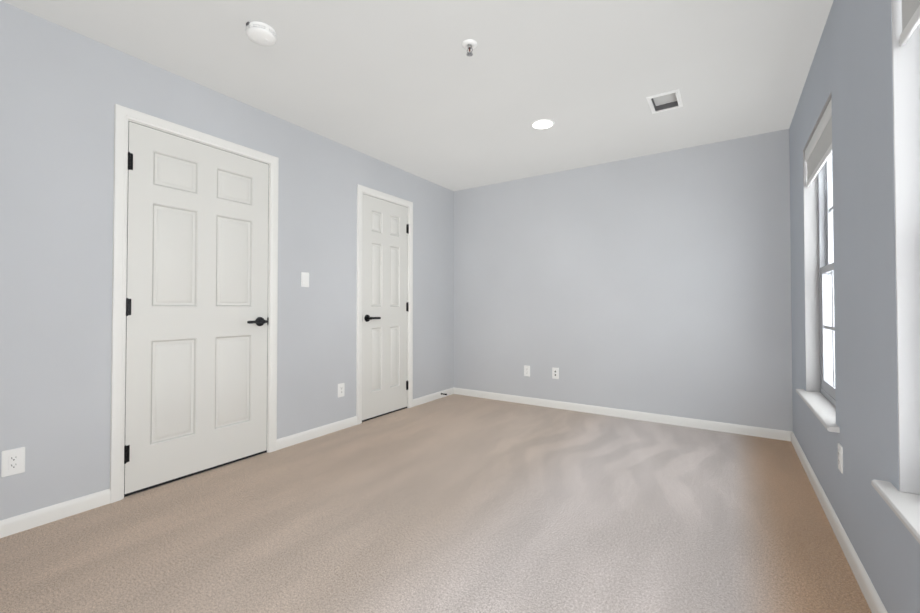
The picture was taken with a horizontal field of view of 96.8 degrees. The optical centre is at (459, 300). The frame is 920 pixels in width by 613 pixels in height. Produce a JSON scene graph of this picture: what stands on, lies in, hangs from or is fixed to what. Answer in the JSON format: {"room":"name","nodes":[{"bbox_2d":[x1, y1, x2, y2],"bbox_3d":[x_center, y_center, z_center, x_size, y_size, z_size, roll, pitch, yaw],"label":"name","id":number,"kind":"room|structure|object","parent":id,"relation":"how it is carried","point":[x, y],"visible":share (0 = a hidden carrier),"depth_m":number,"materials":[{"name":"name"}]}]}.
{"room":"empty bedroom","nodes":[
{"label":"empty bedroom","id":0,"kind":"room"},
{"bbox_2d":[0,1,453,520],"bbox_3d":[-1.673,-0.129,3.155,0.750,2.430,4.960,-1,-1,33],"label":"wall","id":1,"kind":"structure","parent":0,"point":[63,90],"depth_m":2.14,"materials":[{"name":"blue paint"}]},
{"bbox_2d":[1,447,24,476],"bbox_3d":[-2.049,0.740,1.875,0.008,0.118,0.074,-1,-1,33],"label":"electrical outlet","id":2,"kind":"object","parent":1,"relation":"attached to","point":[13,462],"visible":1,"depth_m":1.87,"materials":[{"name":"white plastic"}]},
{"bbox_2d":[0,488,110,537],"bbox_3d":[-2.236,1.025,1.581,0.013,0.075,1.397,-1,-1,33],"label":"baseboard","id":3,"kind":"structure","parent":1,"relation":"attached to","point":[29,520],"depth_m":1.98,"materials":[{"name":"white paint"}]},
{"bbox_2d":[110,104,278,502],"bbox_3d":[-1.652,0.014,2.615,0.163,2.128,0.951,-1,-1,33],"label":"door frame","id":4,"kind":"structure","parent":1,"relation":"attached to","point":[123,116],"depth_m":2.23,"materials":[{"name":"white paint"}]},
{"bbox_2d":[124,121,268,493],"bbox_3d":[-1.593,0.037,2.569,0.096,2.044,0.842,-1,-1,33],"label":"door","id":5,"kind":"structure","parent":1,"relation":"in","point":[197,320],"depth_m":2.52,"materials":[{"name":"white paint"}]},
{"bbox_2d":[301,272,308,286],"bbox_3d":[-1.202,-0.164,3.179,0.012,0.115,0.070,-1,-1,33],"label":"rocker light switch","id":6,"kind":"object","parent":1,"relation":"attached to","point":[304,279],"visible":1,"depth_m":3.17,"materials":[{"name":"white plastic"}]},
{"bbox_2d":[277,416,356,449],"bbox_3d":[-1.123,1.050,3.282,0.013,0.075,0.772,-1,-1,33],"label":"baseboard","id":7,"kind":"structure","parent":1,"relation":"attached to","point":[287,441],"depth_m":3.24,"materials":[{"name":"white paint"}]},
{"bbox_2d":[338,383,344,397],"bbox_3d":[-1.007,0.758,3.466,0.008,0.115,0.070,-1,-1,33],"label":"electrical outlet","id":8,"kind":"object","parent":1,"relation":"attached to","point":[341,388],"visible":1,"depth_m":3.46,"materials":[{"name":"white plastic"}]},
{"bbox_2d":[356,184,412,424],"bbox_3d":[-0.763,0.034,3.973,0.163,2.128,0.756,-1,-1,33],"label":"door frame","id":9,"kind":"structure","parent":1,"relation":"attached to","point":[361,190],"depth_m":3.81,"materials":[{"name":"white paint"}]},
{"bbox_2d":[362,194,408,419],"bbox_3d":[-0.698,0.057,3.937,0.096,2.044,0.647,-1,-1,33],"label":"door","id":10,"kind":"structure","parent":1,"relation":"in","point":[385,233],"depth_m":3.92,"materials":[{"name":"white paint"}]},
{"bbox_2d":[413,387,455,406],"bbox_3d":[-0.293,1.069,4.548,0.013,0.075,0.748,-1,-1,33],"label":"baseboard","id":11,"kind":"structure","parent":1,"relation":"attached to","point":[424,399],"depth_m":4.53,"materials":[{"name":"white paint"}]},
{"bbox_2d":[0,0,833,190],"bbox_3d":[-0.035,-1.420,2.101,3.446,0.120,4.960,-1,-1,33],"label":"ceiling","id":12,"kind":"structure","parent":0,"point":[411,87],"depth_m":2.38,"materials":[{"name":"white paint"}]},
{"bbox_2d":[246,21,276,45],"bbox_3d":[-1.000,-1.338,2.055,0.140,0.046,0.144,-1,-1,33],"label":"smoke detector","id":13,"kind":"object","parent":12,"relation":"attached to","point":[260,33],"visible":1,"depth_m":2.02,"materials":[{"name":"white plastic"}]},
{"bbox_2d":[462,39,476,56],"bbox_3d":[0.051,-1.331,2.163,0.080,0.056,0.080,-1,-1,33],"label":"sprinkler head","id":14,"kind":"object","parent":12,"relation":"attached to","point":[467,44],"visible":1,"depth_m":2.15},
{"bbox_2d":[531,119,554,129],"bbox_3d":[0.630,-1.343,3.111,0.176,0.006,0.176,-1,-1,33],"label":"recessed light","id":15,"kind":"object","parent":12,"relation":"in","point":[540,124],"visible":1,"depth_m":3.11,"materials":[{"name":"white plastic"}]},
{"bbox_2d":[646,89,682,113],"bbox_3d":[1.390,-1.363,2.771,0.193,0.048,0.271,-1,-1,33],"label":"ceiling vent","id":16,"kind":"object","parent":12,"relation":"in","point":[664,101],"visible":0.96,"depth_m":2.81,"materials":[{"name":"white plastic"}]},
{"bbox_2d":[0,394,871,612],"bbox_3d":[-0.118,1.120,2.119,4.366,0.100,4.960,-1,-1,33],"label":"floor","id":17,"kind":"structure","parent":0,"point":[454,503],"depth_m":1.90,"materials":[{"name":"carpet"}]},
{"bbox_2d":[454,129,792,431],"bbox_3d":[1.286,-0.116,4.098,3.446,2.430,0.140,-1,-1,33],"label":"wall","id":18,"kind":"structure","parent":0,"point":[658,283],"depth_m":3.77,"materials":[{"name":"blue paint"}]},
{"bbox_2d":[524,365,529,376],"bbox_3d":[0.716,0.752,4.370,0.070,0.115,0.008,-1,-1,33],"label":"electrical outlet","id":19,"kind":"object","parent":18,"relation":"attached to","point":[526,370],"visible":1,"depth_m":4.37,"materials":[{"name":"white plastic"}]},
{"bbox_2d":[552,367,558,378],"bbox_3d":[0.979,0.745,4.194,0.070,0.115,0.014,-1,-1,33],"label":"electrical outlet","id":20,"kind":"object","parent":18,"relation":"attached to","point":[555,373],"visible":1,"depth_m":4.20,"materials":[{"name":"white plastic"}]},
{"bbox_2d":[456,388,787,440],"bbox_3d":[1.237,1.061,4.022,3.150,0.075,0.013,-1,-1,33],"label":"baseboard","id":21,"kind":"structure","parent":18,"relation":"attached to","point":[644,416],"depth_m":3.75,"materials":[{"name":"white paint"}]},
{"bbox_2d":[789,0,919,612],"bbox_3d":[1.373,-0.159,1.161,0.200,2.430,4.960,-1,-1,33],"label":"wall","id":22,"kind":"structure","parent":0,"point":[851,70],"depth_m":1.52,"materials":[{"name":"blue paint"}]},
{"bbox_2d":[796,389,839,432],"bbox_3d":[1.987,0.584,2.240,0.116,0.024,1.014,-1,-1,33],"label":"window sill","id":23,"kind":"structure","parent":22,"relation":"attached to","point":[821,406],"depth_m":2.19,"materials":[{"name":"white paint"}]},
{"bbox_2d":[803,93,835,405],"bbox_3d":[2.051,-0.203,2.209,0.184,1.552,0.864,-1,-1,33],"label":"window","id":24,"kind":"structure","parent":22,"relation":"in","point":[819,287],"depth_m":2.56,"materials":[{"name":"white paint"}]},
{"bbox_2d":[805,100,831,186],"bbox_3d":[2.004,-0.850,2.250,0.056,0.245,0.850,-1,-1,33],"label":"roller blind","id":25,"kind":"object","parent":24,"relation":"attached to","point":[818,151],"visible":0.65,"depth_m":2.23,"materials":[{"name":"white fabric"}]},
{"bbox_2d":[788,431,887,612],"bbox_3d":[1.285,1.019,1.201,0.013,0.075,4.680,-1,-1,33],"label":"baseboard","id":26,"kind":"structure","parent":22,"relation":"attached to","point":[874,602],"depth_m":1.74,"materials":[{"name":"white paint"}]},
{"bbox_2d":[838,443,842,473],"bbox_3d":[1.681,0.696,1.807,0.008,0.115,0.070,-1,-1,33],"label":"electrical outlet","id":27,"kind":"object","parent":22,"relation":"attached to","point":[840,457],"visible":0.96,"depth_m":1.79,"materials":[{"name":"white plastic"}]},
{"bbox_2d":[871,479,919,543],"bbox_3d":[1.060,0.563,0.824,0.116,0.024,1.015,-1,-1,33],"label":"window sill","id":28,"kind":"structure","parent":22,"relation":"attached to","point":[904,507],"depth_m":1.12,"materials":[{"name":"white paint"}]},
{"bbox_2d":[892,0,919,494],"bbox_3d":[1.124,-0.224,0.794,0.184,1.552,0.865,-1,-1,33],"label":"window","id":29,"kind":"structure","parent":22,"relation":"in","point":[906,88],"depth_m":1.19,"materials":[{"name":"white paint"}]},
{"bbox_2d":[899,0,919,45],"bbox_3d":[1.077,-0.871,0.834,0.056,0.245,0.851,-1,-1,33],"label":"roller blind","id":30,"kind":"object","parent":29,"relation":"attached to","point":[910,16],"visible":1,"depth_m":1.14,"materials":[{"name":"white fabric"}]}
]}

